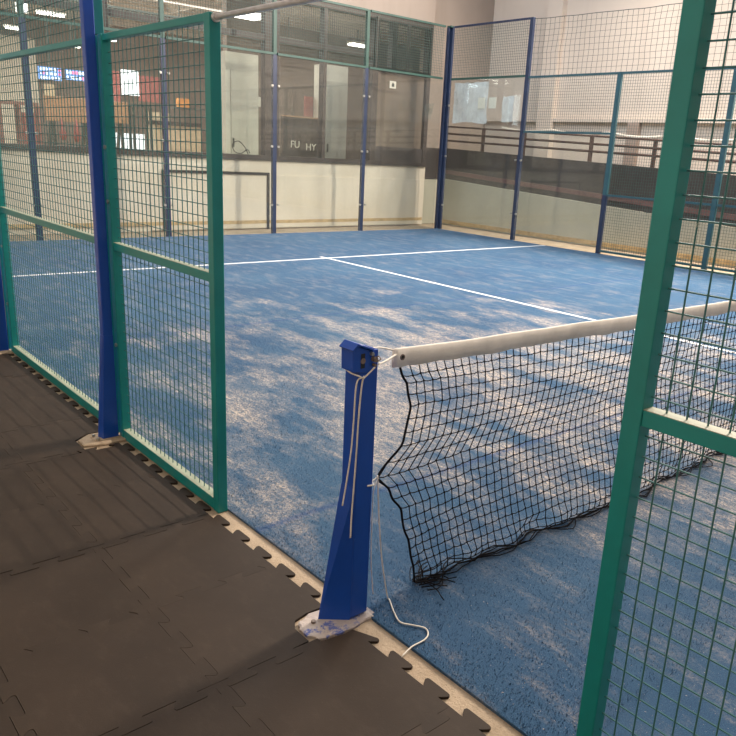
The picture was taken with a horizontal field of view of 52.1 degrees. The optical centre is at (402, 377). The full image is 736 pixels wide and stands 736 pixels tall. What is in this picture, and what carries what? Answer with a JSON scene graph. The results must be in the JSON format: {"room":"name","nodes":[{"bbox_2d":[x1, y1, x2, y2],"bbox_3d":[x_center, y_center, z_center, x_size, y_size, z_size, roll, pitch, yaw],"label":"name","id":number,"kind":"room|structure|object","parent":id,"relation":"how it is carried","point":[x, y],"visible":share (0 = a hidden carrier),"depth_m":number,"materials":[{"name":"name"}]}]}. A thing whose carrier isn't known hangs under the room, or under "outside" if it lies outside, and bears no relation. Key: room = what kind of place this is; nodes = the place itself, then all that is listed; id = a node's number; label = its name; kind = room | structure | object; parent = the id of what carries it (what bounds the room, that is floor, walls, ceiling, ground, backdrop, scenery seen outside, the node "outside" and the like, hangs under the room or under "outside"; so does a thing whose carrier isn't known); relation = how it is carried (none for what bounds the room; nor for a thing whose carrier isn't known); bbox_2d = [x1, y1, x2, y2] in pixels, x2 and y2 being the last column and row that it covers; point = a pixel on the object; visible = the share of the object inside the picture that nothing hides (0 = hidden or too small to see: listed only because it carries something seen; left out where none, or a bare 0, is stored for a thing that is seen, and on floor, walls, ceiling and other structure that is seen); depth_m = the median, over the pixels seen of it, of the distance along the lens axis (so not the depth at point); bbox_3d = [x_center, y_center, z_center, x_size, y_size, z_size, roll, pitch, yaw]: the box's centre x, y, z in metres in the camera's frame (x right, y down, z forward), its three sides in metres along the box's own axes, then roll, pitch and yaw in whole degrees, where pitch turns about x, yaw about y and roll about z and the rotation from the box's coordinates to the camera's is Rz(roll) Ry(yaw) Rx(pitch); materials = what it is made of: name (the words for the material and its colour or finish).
{"room":"sports hall","nodes":[
{"label":"sports hall","id":0,"kind":"room"},
{"bbox_2d":[0,35,39,142],"bbox_3d":[-15.785,-8.113,21.767,9.900,4.400,0.200,-11,22,-40],"label":"wall","id":1,"kind":"structure","parent":0,"point":[3,80],"depth_m":24.21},
{"bbox_2d":[0,9,222,151],"bbox_3d":[-14.644,-10.048,24.960,22.300,6.400,0.200,-11,22,-40],"label":"wall","id":2,"kind":"structure","parent":0,"point":[196,46],"depth_m":28.47,"materials":[{"name":"brown paint"}]},
{"bbox_2d":[121,69,138,95],"bbox_3d":[-8.931,-9.652,24.584,0.560,0.770,0.050,-11,22,-40],"label":"window","id":3,"kind":"structure","parent":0,"point":[130,73],"depth_m":24.55,"materials":[{"name":"white"}]},
{"bbox_2d":[112,71,120,101],"bbox_3d":[-9.366,-9.435,24.335,0.440,0.950,0.060,-11,22,-40],"label":"curtain","id":4,"kind":"object","parent":3,"relation":"hanging from","point":[117,75],"visible":0.29,"depth_m":24.36,"materials":[{"name":"fabric"}]},
{"bbox_2d":[138,75,160,102],"bbox_3d":[-8.463,-9.639,25.099,0.760,0.800,0.060,-11,22,-40],"label":"curtain","id":5,"kind":"object","parent":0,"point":[142,77],"visible":0.64,"depth_m":25.07,"materials":[{"name":"fabric"}]},
{"bbox_2d":[114,0,212,14],"bbox_3d":[-9.579,-10.548,18.927,22.300,0.150,18.790,-11,22,-40],"label":"ceiling","id":6,"kind":"structure","parent":0,"point":[145,2],"depth_m":23.94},
{"bbox_2d":[3,1,17,29],"bbox_3d":[-10.502,-10.143,20.178,0.500,1.440,0.180,-11,22,-40],"label":"strip light","id":7,"kind":"object","parent":6,"relation":"hanging from","point":[14,28],"visible":0.3,"depth_m":20.28,"materials":[{"name":"white plastic"}]},
{"bbox_2d":[15,2,27,13],"bbox_3d":[-10.320,-10.391,20.273,0.310,1.000,0.080,-11,22,-40],"label":"panel light","id":8,"kind":"object","parent":6,"relation":"hanging from","point":[15,2],"visible":0.33,"depth_m":20.39,"materials":[{"name":"white plastic"}]},
{"bbox_2d":[37,7,61,80],"bbox_3d":[-10.760,-10.349,22.709,0.670,2.520,0.060,-11,22,-40],"label":"lit screen","id":9,"kind":"object","parent":6,"relation":"hanging from","point":[44,68],"visible":0.64,"depth_m":22.94,"materials":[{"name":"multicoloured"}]},
{"bbox_2d":[36,7,65,17],"bbox_3d":[-9.753,-10.524,20.738,0.740,0.950,0.200,-11,22,-40],"label":"strip light","id":10,"kind":"object","parent":6,"relation":"hanging from","point":[50,7],"visible":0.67,"depth_m":20.78,"materials":[{"name":"white plastic"}]},
{"bbox_2d":[37,11,63,17],"bbox_3d":[-9.777,-10.094,20.866,0.700,0.050,0.160,-11,22,-40],"label":"diffuser","id":11,"kind":"object","parent":10,"relation":"attached to","point":[38,11],"depth_m":20.80,"materials":[{"name":"white"}]},
{"bbox_2d":[65,11,83,80],"bbox_3d":[-10.142,-10.501,23.228,0.730,2.460,0.060,-11,22,-40],"label":"lit screen","id":12,"kind":"object","parent":6,"relation":"hanging from","point":[76,70],"visible":0.59,"depth_m":23.41,"materials":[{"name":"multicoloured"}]},
{"bbox_2d":[0,0,222,41],"bbox_3d":[-10.297,-10.462,19.552,22.000,0.450,13.000,-11,22,-40],"label":"ceiling beams","id":13,"kind":"structure","parent":6,"relation":"attached to","point":[202,2],"depth_m":23.61,"materials":[{"name":"grey metal"}]},
{"bbox_2d":[67,0,180,18],"bbox_3d":[-6.319,-10.449,21.130,8.000,0.950,0.100,-11,22,-40],"label":"cable tray","id":14,"kind":"object","parent":6,"relation":"hanging from","point":[108,6],"visible":0.09,"depth_m":20.42,"materials":[{"name":"grey metal"}]},
{"bbox_2d":[172,107,204,110],"bbox_3d":[-5.744,-7.206,20.126,0.800,0.040,0.300,-11,22,-40],"label":"wall shelf","id":15,"kind":"object","parent":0,"point":[172,107],"visible":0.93,"depth_m":20.04,"materials":[{"name":"grey metal"}]},
{"bbox_2d":[176,98,188,107],"bbox_3d":[-5.857,-7.306,19.986,0.280,0.220,0.200,-11,22,-40],"label":"box","id":16,"kind":"object","parent":15,"relation":"on","point":[177,99],"visible":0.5,"depth_m":19.91,"materials":[{"name":"orange cardboard"}]},
{"bbox_2d":[1,149,424,234],"bbox_3d":[-5.724,-2.847,11.539,16.280,1.250,0.200,-11,22,-40],"label":"wall","id":17,"kind":"structure","parent":0,"point":[284,168],"depth_m":12.43,"materials":[{"name":"beige paint"}]},
{"bbox_2d":[8,217,421,228],"bbox_3d":[-5.695,-2.343,11.592,16.240,0.060,0.045,-11,22,-40],"label":"trim","id":18,"kind":"structure","parent":17,"relation":"attached to","point":[416,218],"depth_m":14.05,"materials":[{"name":"paint"}]},
{"bbox_2d":[161,169,269,229],"bbox_3d":[-3.304,-3.174,13.473,2.100,1.030,0.015,-11,22,-40],"label":"trim","id":19,"kind":"structure","parent":17,"relation":"attached to","point":[173,171],"depth_m":13.76,"materials":[{"name":"black paint"}]},
{"bbox_2d":[0,0,433,166],"bbox_3d":[-5.593,-4.824,10.940,16.300,2.890,0.240,-11,22,-40],"label":"window frame","id":20,"kind":"structure","parent":17,"relation":"in","point":[265,59],"depth_m":14.18,"materials":[{"name":"grey metal"}]},
{"bbox_2d":[232,141,249,153],"bbox_3d":[-2.927,-4.165,13.583,0.369,0.232,0.014,-11,22,-40],"label":"cable","id":21,"kind":"object","parent":20,"relation":"on","point":[235,141],"visible":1,"depth_m":13.57,"materials":[{"name":"rubber"}]},
{"bbox_2d":[375,16,433,75],"bbox_3d":[0.037,-6.735,15.349,1.520,0.970,0.050,-11,22,-40],"label":"louvres","id":22,"kind":"object","parent":20,"relation":"attached to","point":[378,26],"visible":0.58,"depth_m":15.33,"materials":[{"name":"black paint"}]},
{"bbox_2d":[150,172,422,229],"bbox_3d":[-1.924,-3.445,14.691,6.220,0.960,0.025,-11,22,-40],"label":"wall panel","id":23,"kind":"object","parent":17,"relation":"attached to","point":[244,196],"visible":0.71,"depth_m":14.58,"materials":[{"name":"beige paint"}]},
{"bbox_2d":[222,0,419,159],"bbox_3d":[-0.717,-7.218,19.851,8.800,5.400,0.200,-11,22,-40],"label":"wall","id":24,"kind":"structure","parent":0,"point":[296,76],"depth_m":18.11,"materials":[{"name":"grey paint"}]},
{"bbox_2d":[258,5,420,49],"bbox_3d":[0.552,-8.274,18.200,8.700,0.100,3.290,-11,22,-40],"label":"ceiling","id":25,"kind":"structure","parent":0,"point":[297,7],"depth_m":16.73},
{"bbox_2d":[237,12,260,20],"bbox_3d":[-3.186,-7.621,15.734,0.560,0.140,0.640,-11,22,-40],"label":"strip light","id":26,"kind":"object","parent":25,"relation":"hanging from","point":[249,15],"visible":0.21,"depth_m":15.68,"materials":[{"name":"white"}]},
{"bbox_2d":[280,17,303,40],"bbox_3d":[-2.490,-7.580,16.393,0.640,0.520,0.290,-11,22,-40],"label":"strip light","id":27,"kind":"object","parent":25,"relation":"hanging from","point":[288,17],"visible":0.21,"depth_m":16.36,"materials":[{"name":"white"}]},
{"bbox_2d":[347,30,364,47],"bbox_3d":[-1.058,-7.947,17.590,0.460,0.350,0.240,-11,22,-40],"label":"strip light","id":28,"kind":"object","parent":25,"relation":"hanging from","point":[362,44],"visible":0.62,"depth_m":17.55,"materials":[{"name":"white"}]},
{"bbox_2d":[349,43,364,47],"bbox_3d":[-1.066,-7.803,17.633,0.420,0.050,0.200,-11,22,-40],"label":"diffuser","id":29,"kind":"object","parent":28,"relation":"attached to","point":[361,45],"depth_m":17.57,"materials":[{"name":"white"}]},
{"bbox_2d":[9,223,733,735],"bbox_3d":[-1.594,-1.877,11.623,22.700,0.190,44.000,-11,22,-40],"label":"floor","id":30,"kind":"structure","parent":0,"point":[459,700],"depth_m":2.98,"materials":[{"name":"concrete"}]},
{"bbox_2d":[0,239,10,348],"bbox_3d":[-3.424,-1.384,5.865,0.045,1.958,1.980,-11,22,-40],"label":"fence panel","id":31,"kind":"object","parent":30,"relation":"on","point":[1,259],"visible":0.12,"depth_m":5.32,"materials":[{"name":"teal paint"}]},
{"bbox_2d":[0,349,13,353],"bbox_3d":[-2.896,-0.187,5.369,0.209,0.018,0.184,-11,22,-40],"label":"concrete footing","id":32,"kind":"object","parent":30,"relation":"on","point":[10,351],"visible":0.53,"depth_m":5.34,"materials":[{"name":"beige concrete"}]},
{"bbox_2d":[0,266,9,351],"bbox_3d":[-2.355,-3.229,4.801,1.110,6.204,0.500,-11,22,-40],"label":"fence post","id":33,"kind":"object","parent":32,"relation":"on","point":[3,328],"visible":1,"depth_m":5.32,"materials":[{"name":"blue metal"}]},
{"bbox_2d":[0,0,28,240],"bbox_3d":[-5.980,-3.792,9.845,1.910,4.000,0.036,-11,22,-40],"label":"bay","id":34,"kind":"object","parent":30,"relation":"on","point":[7,14],"visible":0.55,"depth_m":10.09,"materials":[{"name":"teal paint"}]},
{"bbox_2d":[0,101,43,144],"bbox_3d":[-9.193,-5.353,17.651,1.350,2.180,0.300,-11,22,-40],"label":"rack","id":35,"kind":"object","parent":30,"relation":"on","point":[1,102],"visible":0.26,"depth_m":17.61,"materials":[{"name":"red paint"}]},
{"bbox_2d":[22,112,37,144],"bbox_3d":[-8.847,-5.898,17.773,0.280,0.710,0.190,-11,22,-40],"label":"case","id":36,"kind":"object","parent":35,"relation":"on","point":[24,118],"visible":0.21,"depth_m":17.69,"materials":[{"name":"fabric"}]},
{"bbox_2d":[17,0,43,240],"bbox_3d":[-5.253,-3.939,10.516,0.166,4.024,0.131,-11,22,-40],"label":"wall post","id":37,"kind":"object","parent":30,"relation":"on","point":[19,2],"visible":0.59,"depth_m":10.58,"materials":[{"name":"metal"}]},
{"bbox_2d":[0,35,119,432],"bbox_3d":[-2.096,-0.880,4.426,0.052,1.958,1.965,-11,22,-40],"label":"fence panel","id":38,"kind":"object","parent":30,"relation":"on","point":[47,372],"visible":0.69,"depth_m":4.42,"materials":[{"name":"teal paint"}]},
{"bbox_2d":[0,0,103,54],"bbox_3d":[-2.014,-2.297,4.005,0.045,0.997,1.965,-11,22,-40],"label":"mesh panel","id":39,"kind":"object","parent":38,"relation":"on","point":[97,4],"visible":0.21,"depth_m":3.98,"materials":[{"name":"teal paint"}]},
{"bbox_2d":[43,95,87,146],"bbox_3d":[-8.204,-5.640,18.481,1.120,2.360,0.380,-11,22,-40],"label":"stand","id":40,"kind":"object","parent":30,"relation":"on","point":[72,105],"visible":0.24,"depth_m":18.08,"materials":[{"name":"brown wood"}]},
{"bbox_2d":[44,84,54,95],"bbox_3d":[-8.347,-6.790,17.720,0.230,0.260,0.060,-11,22,-40],"label":"box","id":41,"kind":"object","parent":40,"relation":"on","point":[48,85],"visible":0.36,"depth_m":17.70,"materials":[{"name":"beige cardboard"}]},
{"bbox_2d":[59,118,66,139],"bbox_3d":[-8.166,-5.975,18.032,0.171,0.502,0.179,-11,22,-40],"label":"bag","id":42,"kind":"object","parent":40,"relation":"hanging from","point":[61,131],"visible":0.6,"depth_m":18.01,"materials":[{"name":"red fabric"}]},
{"bbox_2d":[74,119,80,141],"bbox_3d":[-7.919,-6.013,18.248,0.171,0.538,0.180,-11,22,-40],"label":"hanging bag","id":43,"kind":"object","parent":40,"relation":"hanging from","point":[77,131],"visible":0.76,"depth_m":18.21,"materials":[{"name":"red fabric"}]},
{"bbox_2d":[24,0,159,239],"bbox_3d":[-4.478,-4.092,11.131,1.910,4.000,0.036,-11,22,-40],"label":"bay","id":44,"kind":"object","parent":30,"relation":"on","point":[155,2],"visible":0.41,"depth_m":10.93,"materials":[{"name":"teal paint"}]},
{"bbox_2d":[78,433,125,447],"bbox_3d":[-1.572,0.318,3.925,0.230,0.018,0.181,-11,22,-40],"label":"concrete footing","id":45,"kind":"object","parent":30,"relation":"on","point":[87,441],"visible":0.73,"depth_m":3.87,"materials":[{"name":"beige concrete"}]},
{"bbox_2d":[79,0,120,441],"bbox_3d":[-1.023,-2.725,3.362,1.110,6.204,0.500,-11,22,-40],"label":"fence post","id":46,"kind":"object","parent":45,"relation":"on","point":[107,416],"visible":1,"depth_m":3.63,"materials":[{"name":"blue metal"}]},
{"bbox_2d":[114,101,128,147],"bbox_3d":[-7.422,-5.796,19.150,0.800,2.360,0.380,-11,22,-40],"label":"stand","id":47,"kind":"object","parent":30,"relation":"on","point":[115,103],"visible":0.32,"depth_m":18.96,"materials":[{"name":"brown wood"}]},
{"bbox_2d":[116,133,144,148],"bbox_3d":[-7.180,-5.609,19.883,0.750,1.630,0.050,-11,22,-40],"label":"board","id":48,"kind":"object","parent":30,"relation":"on","point":[137,135],"visible":0.14,"depth_m":19.76,"materials":[{"name":"white"}]},
{"bbox_2d":[128,104,152,149],"bbox_3d":[-6.834,-5.905,19.642,0.520,2.350,0.300,-11,22,-40],"label":"rack","id":49,"kind":"object","parent":30,"relation":"on","point":[131,107],"visible":0.26,"depth_m":19.43,"materials":[{"name":"grey metal"}]},
{"bbox_2d":[97,11,227,512],"bbox_3d":[-1.076,-0.493,3.324,0.052,1.958,1.075,-11,22,-40],"label":"fence panel","id":50,"kind":"object","parent":30,"relation":"on","point":[216,497],"visible":0.99,"depth_m":3.23,"materials":[{"name":"teal paint"}]},
{"bbox_2d":[211,0,323,21],"bbox_3d":[-0.064,-1.053,2.018,0.033,0.033,1.833,-11,22,-40],"label":"lintel","id":51,"kind":"object","parent":50,"relation":"attached to","point":[215,16],"visible":1,"depth_m":2.44,"materials":[{"name":"metal"}]},
{"bbox_2d":[158,0,173,236],"bbox_3d":[-3.750,-4.239,11.802,0.166,4.024,0.131,-11,22,-40],"label":"wall post","id":52,"kind":"object","parent":30,"relation":"on","point":[160,2],"visible":0.8,"depth_m":11.82,"materials":[{"name":"metal"}]},
{"bbox_2d":[148,112,200,151],"bbox_3d":[-6.157,-5.988,20.310,1.350,2.200,0.500,-11,22,-40],"label":"cabinet","id":53,"kind":"object","parent":30,"relation":"on","point":[198,126],"depth_m":20.03,"materials":[{"name":"brown wood"}]},
{"bbox_2d":[164,0,273,235],"bbox_3d":[-2.976,-4.392,12.417,1.910,4.000,0.036,-11,22,-40],"label":"bay","id":54,"kind":"object","parent":30,"relation":"on","point":[200,10],"visible":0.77,"depth_m":12.18,"materials":[{"name":"teal paint"}]},
{"bbox_2d":[221,51,257,154],"bbox_3d":[-3.306,-4.804,15.133,0.720,3.200,0.400,-11,22,-40],"label":"tall cabinet","id":55,"kind":"object","parent":30,"relation":"on","point":[239,71],"visible":0.62,"depth_m":14.79,"materials":[{"name":"grey metal"}]},
{"bbox_2d":[258,97,260,106],"bbox_3d":[-2.863,-5.545,15.107,0.125,0.180,0.050,-11,22,-40],"label":"wall switch plate","id":56,"kind":"object","parent":55,"relation":"attached to","point":[259,98],"visible":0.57,"depth_m":15.06,"materials":[{"name":"white plastic"}]},
{"bbox_2d":[0,354,490,735],"bbox_3d":[-1.834,0.509,3.240,1.498,0.011,5.398,-11,22,-40],"label":"floor","id":57,"kind":"structure","parent":30,"relation":"on","point":[100,681],"depth_m":2.45,"materials":[{"name":"black rubber"}]},
{"bbox_2d":[271,0,279,232],"bbox_3d":[-2.248,-4.539,13.088,0.166,4.024,0.131,-11,22,-40],"label":"wall post","id":58,"kind":"object","parent":30,"relation":"on","point":[274,146],"visible":0.91,"depth_m":13.08,"materials":[{"name":"metal"}]},
{"bbox_2d":[281,115,317,157],"bbox_3d":[-2.127,-4.405,15.901,1.040,2.125,0.080,-11,22,-40],"label":"board","id":59,"kind":"object","parent":30,"relation":"on","point":[299,134],"visible":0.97,"depth_m":15.63,"materials":[{"name":"brown wood"}]},
{"bbox_2d":[277,0,367,232],"bbox_3d":[-1.474,-4.692,13.703,1.910,4.000,0.036,-11,22,-40],"label":"bay","id":60,"kind":"object","parent":30,"relation":"on","point":[308,58],"visible":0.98,"depth_m":13.30,"materials":[{"name":"teal paint"}]},
{"bbox_2d":[313,64,347,158],"bbox_3d":[-1.608,-5.152,16.583,0.640,3.220,0.400,-11,22,-40],"label":"tall cabinet","id":61,"kind":"object","parent":30,"relation":"on","point":[337,76],"visible":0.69,"depth_m":16.26,"materials":[{"name":"grey metal"}]},
{"bbox_2d":[304,96,312,116],"bbox_3d":[-2.046,-5.869,16.258,0.220,0.410,0.030,-11,22,-40],"label":"notice","id":62,"kind":"object","parent":61,"relation":"attached to","point":[308,101],"visible":1,"depth_m":16.24,"materials":[{"name":"paper"}]},
{"bbox_2d":[298,610,372,640],"bbox_3d":[-0.232,0.813,2.523,0.249,0.016,0.154,-11,22,-40],"label":"concrete footing","id":63,"kind":"object","parent":30,"relation":"on","point":[323,629],"visible":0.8,"depth_m":2.48,"materials":[{"name":"grey concrete"}]},
{"bbox_2d":[311,339,380,623],"bbox_3d":[-0.178,0.352,2.394,0.208,0.968,0.102,-11,22,-40],"label":"net post","id":64,"kind":"object","parent":63,"relation":"on","point":[344,595],"visible":0.99,"depth_m":2.42,"materials":[{"name":"blue metal"}]},
{"bbox_2d":[339,339,375,356],"bbox_3d":[-0.136,-0.083,2.274,0.094,0.062,0.069,-11,22,-40],"label":"hood","id":65,"kind":"object","parent":64,"relation":"attached to","point":[349,348],"depth_m":2.25,"materials":[{"name":"blue paint"}]},
{"bbox_2d":[342,367,374,537],"bbox_3d":[-0.144,0.239,2.350,0.094,0.567,0.048,-1,17,-14],"label":"cord","id":66,"kind":"object","parent":64,"relation":"hanging from","point":[373,368],"visible":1,"depth_m":2.32,"materials":[{"name":"white fabric"}]},
{"bbox_2d":[373,347,396,364],"bbox_3d":[-0.064,-0.080,2.380,0.040,0.050,0.147,9,18,19],"label":"cord","id":67,"kind":"object","parent":64,"relation":"attached to","point":[394,355],"visible":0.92,"depth_m":2.39,"materials":[{"name":"white fabric"}]},
{"bbox_2d":[358,9,370,230],"bbox_3d":[-0.746,-4.839,14.373,0.166,4.024,0.131,-11,22,-40],"label":"wall post","id":68,"kind":"object","parent":30,"relation":"on","point":[368,13],"visible":0.94,"depth_m":14.33,"materials":[{"name":"blue metal"}]},
{"bbox_2d":[9,228,735,735],"bbox_3d":[3.587,0.045,5.836,10.014,0.024,20.100,-11,22,-40],"label":"turf","id":69,"kind":"object","parent":30,"relation":"on","point":[596,286],"visible":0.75,"depth_m":4.24,"materials":[{"name":"blue carpet"}]},
{"bbox_2d":[14,245,545,276],"bbox_3d":[-1.093,-1.732,10.861,9.970,0.002,0.055,-11,22,-40],"label":"service line","id":70,"kind":"structure","parent":69,"relation":"on","point":[537,245],"depth_m":10.59,"materials":[{"name":"white paint"}]},
{"bbox_2d":[20,296,735,735],"bbox_3d":[0.176,0.046,5.138,4.012,0.010,5.318,-11,22,-40],"label":"turf fibres","id":71,"kind":"object","parent":69,"relation":"on","point":[393,633],"visible":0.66,"depth_m":3.41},
{"bbox_2d":[322,257,735,353],"bbox_3d":[1.174,-0.868,8.391,0.050,0.003,7.220,-11,22,-40],"label":"centre line","id":72,"kind":"structure","parent":69,"relation":"on","point":[322,257],"depth_m":8.46,"materials":[{"name":"white paint"}]},
{"bbox_2d":[376,301,735,599],"bbox_3d":[3.615,-0.374,5.622,9.779,0.896,0.271,-11,22,-40],"label":"net","id":73,"kind":"object","parent":69,"relation":"on","point":[420,354],"visible":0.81,"depth_m":3.01,"materials":[{"name":"black fabric"}]},
{"bbox_2d":[367,475,428,656],"bbox_3d":[-0.021,0.589,2.455,0.150,0.491,0.342,-8,20,-32],"label":"cord","id":74,"kind":"object","parent":73,"relation":"hanging from","point":[377,481],"visible":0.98,"depth_m":2.51,"materials":[{"name":"white fabric"}]},
{"bbox_2d":[369,10,445,229],"bbox_3d":[0.028,-4.992,14.989,1.910,4.000,0.036,-11,22,-40],"label":"bay","id":75,"kind":"object","parent":30,"relation":"on","point":[373,11],"visible":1,"depth_m":14.53,"materials":[{"name":"teal paint"}]},
{"bbox_2d":[434,26,454,228],"bbox_3d":[0.886,-5.146,15.681,0.115,4.030,0.188,-11,22,-40],"label":"post","id":76,"kind":"object","parent":30,"relation":"on","point":[450,37],"visible":0.88,"depth_m":15.66,"materials":[{"name":"blue metal"}]},
{"bbox_2d":[446,17,530,238],"bbox_3d":[1.574,-4.888,14.932,0.042,4.000,1.945,-11,22,-40],"label":"bay","id":77,"kind":"object","parent":30,"relation":"on","point":[528,18],"visible":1,"depth_m":14.46,"materials":[{"name":"teal paint"}]},
{"bbox_2d":[452,82,488,123],"bbox_3d":[1.345,-5.514,15.076,0.032,0.785,0.963,-11,22,-40],"label":"plastic sheet","id":78,"kind":"object","parent":77,"relation":"hanging from","point":[478,90],"visible":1,"depth_m":15.04,"materials":[{"name":"white plastic"}]},
{"bbox_2d":[478,98,484,107],"bbox_3d":[1.548,-5.422,14.823,0.003,0.200,0.180,-11,22,-40],"label":"paper notice","id":79,"kind":"object","parent":77,"relation":"attached to","point":[481,101],"visible":1,"depth_m":14.82,"materials":[{"name":"white paper"}]},
{"bbox_2d":[488,97,496,107],"bbox_3d":[1.739,-5.350,14.617,0.003,0.200,0.200,-11,22,-40],"label":"paper notice","id":80,"kind":"object","parent":77,"relation":"attached to","point":[492,100],"visible":1,"depth_m":14.61,"materials":[{"name":"white paper"}]},
{"bbox_2d":[501,96,514,121],"bbox_3d":[2.001,-5.149,14.393,0.024,0.479,0.304,-11,22,-40],"label":"plastic sheet","id":81,"kind":"object","parent":77,"relation":"hanging from","point":[507,106],"visible":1,"depth_m":14.38,"materials":[{"name":"white plastic"}]},
{"bbox_2d":[509,17,535,239],"bbox_3d":[2.262,-4.627,14.229,0.131,4.024,0.166,-11,22,-40],"label":"post","id":82,"kind":"object","parent":30,"relation":"on","point":[532,19],"visible":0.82,"depth_m":14.18,"materials":[{"name":"metal"}]},
{"bbox_2d":[530,0,735,74],"bbox_3d":[4.971,-5.067,10.950,0.045,0.988,8.016,-11,22,-40],"label":"netting","id":83,"kind":"object","parent":82,"relation":"attached to","point":[581,26],"visible":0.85,"depth_m":12.46,"materials":[{"name":"grey metal"}]},
{"bbox_2d":[523,72,617,250],"bbox_3d":[2.874,-3.907,13.642,0.042,3.000,1.910,-11,22,-40],"label":"bay","id":84,"kind":"object","parent":30,"relation":"on","point":[605,73],"visible":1,"depth_m":13.30,"materials":[{"name":"blue paint"}]},
{"bbox_2d":[595,72,623,253],"bbox_3d":[3.562,-3.653,12.961,0.101,3.024,0.080,-11,22,-40],"label":"post","id":85,"kind":"object","parent":30,"relation":"on","point":[620,75],"visible":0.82,"depth_m":12.90,"materials":[{"name":"teal metal"}]},
{"bbox_2d":[576,0,735,735],"bbox_3d":[1.145,0.346,0.932,0.045,1.958,1.995,-11,22,-40],"label":"fence panel","id":86,"kind":"object","parent":30,"relation":"on","point":[639,416],"visible":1,"depth_m":1.54,"materials":[{"name":"teal paint"}]},
{"bbox_2d":[599,68,733,267],"bbox_3d":[4.196,-3.420,12.222,0.030,2.980,1.910,-11,22,-40],"label":"mesh panel","id":87,"kind":"object","parent":30,"relation":"on","point":[620,196],"visible":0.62,"depth_m":12.32,"materials":[{"name":"blue paint"}]},
{"bbox_2d":[701,68,735,269],"bbox_3d":[4.878,-3.155,11.540,0.101,3.024,0.080,-11,22,-40],"label":"post","id":88,"kind":"object","parent":30,"relation":"on","point":[731,104],"visible":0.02,"depth_m":11.51,"materials":[{"name":"teal metal"}]},
{"bbox_2d":[706,100,735,272],"bbox_3d":[5.512,-2.921,10.800,0.030,2.980,1.910,-11,22,-40],"label":"mesh panel","id":89,"kind":"object","parent":30,"relation":"on","point":[717,205],"visible":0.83,"depth_m":11.56,"materials":[{"name":"blue paint"}]},
{"bbox_2d":[329,0,435,22],"bbox_3d":[-5.425,-8.048,9.992,16.300,3.880,0.200,-11,22,-40],"label":"wall","id":90,"kind":"structure","parent":0,"point":[424,10],"depth_m":15.10,"materials":[{"name":"paint"}]},
{"bbox_2d":[375,146,421,162],"bbox_3d":[-0.171,-4.741,16.088,1.480,0.370,0.200,-11,22,-40],"label":"wall","id":91,"kind":"structure","parent":0,"point":[381,153],"depth_m":16.00,"materials":[{"name":"grey paint"}]},
{"bbox_2d":[375,71,424,148],"bbox_3d":[-0.087,-5.500,15.899,1.450,1.760,0.100,-11,22,-40],"label":"wall","id":92,"kind":"structure","parent":0,"point":[400,109],"depth_m":15.81,"materials":[{"name":"beige paint"}]},
{"bbox_2d":[389,81,395,88],"bbox_3d":[-0.208,-6.049,15.508,0.170,0.140,0.013,-11,22,-40],"label":"notice","id":93,"kind":"object","parent":92,"relation":"attached to","point":[392,83],"visible":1,"depth_m":15.50,"materials":[{"name":"white paper"}]},
{"bbox_2d":[419,0,494,223],"bbox_3d":[1.204,-7.494,16.586,2.030,8.000,0.230,-11,22,-40],"label":"wall","id":94,"kind":"structure","parent":0,"point":[447,12],"depth_m":16.78,"materials":[{"name":"paint"}]},
{"bbox_2d":[533,0,567,157],"bbox_3d":[3.183,-7.152,15.815,0.150,8.000,0.400,-11,22,-40],"label":"wall","id":95,"kind":"structure","parent":0,"point":[555,8],"depth_m":15.93,"materials":[{"name":"paint"}]},
{"bbox_2d":[442,179,735,267],"bbox_3d":[5.597,-2.310,12.220,0.200,1.049,15.600,-11,22,-40],"label":"wall","id":96,"kind":"structure","parent":0,"point":[466,202],"depth_m":14.92,"materials":[{"name":"beige paint"}]},
{"bbox_2d":[442,219,735,265],"bbox_3d":[5.492,-1.859,12.280,0.015,0.080,15.600,-11,22,-40],"label":"trim","id":97,"kind":"structure","parent":96,"relation":"attached to","point":[576,240],"depth_m":14.69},
{"bbox_2d":[448,126,735,167],"bbox_3d":[5.756,-3.232,11.974,0.044,1.374,15.501,-11,22,-40],"label":"ramp railing","id":98,"kind":"object","parent":96,"relation":"attached to","point":[591,143],"visible":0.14,"depth_m":14.46,"materials":[{"name":"brown metal"}]},
{"bbox_2d":[445,148,735,227],"bbox_3d":[5.601,-2.713,12.082,0.050,1.485,15.600,-11,22,-40],"label":"wall","id":99,"kind":"structure","parent":0,"point":[586,176],"depth_m":14.52,"materials":[{"name":"grey paint"}]},
{"bbox_2d":[445,170,735,220],"bbox_3d":[5.566,-2.549,12.107,0.020,0.932,15.600,-11,22,-40],"label":"trim","id":100,"kind":"structure","parent":99,"relation":"attached to","point":[469,175],"depth_m":14.63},
{"bbox_2d":[484,0,735,174],"bbox_3d":[10.125,-4.600,8.573,0.200,8.000,25.600,-11,22,-40],"label":"wall","id":101,"kind":"structure","parent":0,"point":[503,9],"depth_m":15.15,"materials":[{"name":"paint"}]},
{"bbox_2d":[482,118,735,123],"bbox_3d":[9.925,-3.013,8.944,0.100,0.070,25.600,-11,22,-40],"label":"wall ledge","id":102,"kind":"object","parent":101,"relation":"attached to","point":[487,119],"depth_m":15.39,"materials":[{"name":"concrete"}]},
{"bbox_2d":[501,127,732,141],"bbox_3d":[5.686,-3.929,12.438,0.038,0.317,10.805,-11,22,-40],"label":"hose","id":103,"kind":"object","parent":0,"point":[633,136],"visible":0.37,"depth_m":13.85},
{"bbox_2d":[622,122,641,165],"bbox_3d":[4.490,-3.894,15.072,0.120,2.330,0.240,-11,22,-40],"label":"wall","id":104,"kind":"structure","parent":0,"point":[637,125],"depth_m":14.79,"materials":[{"name":"beige paint"}]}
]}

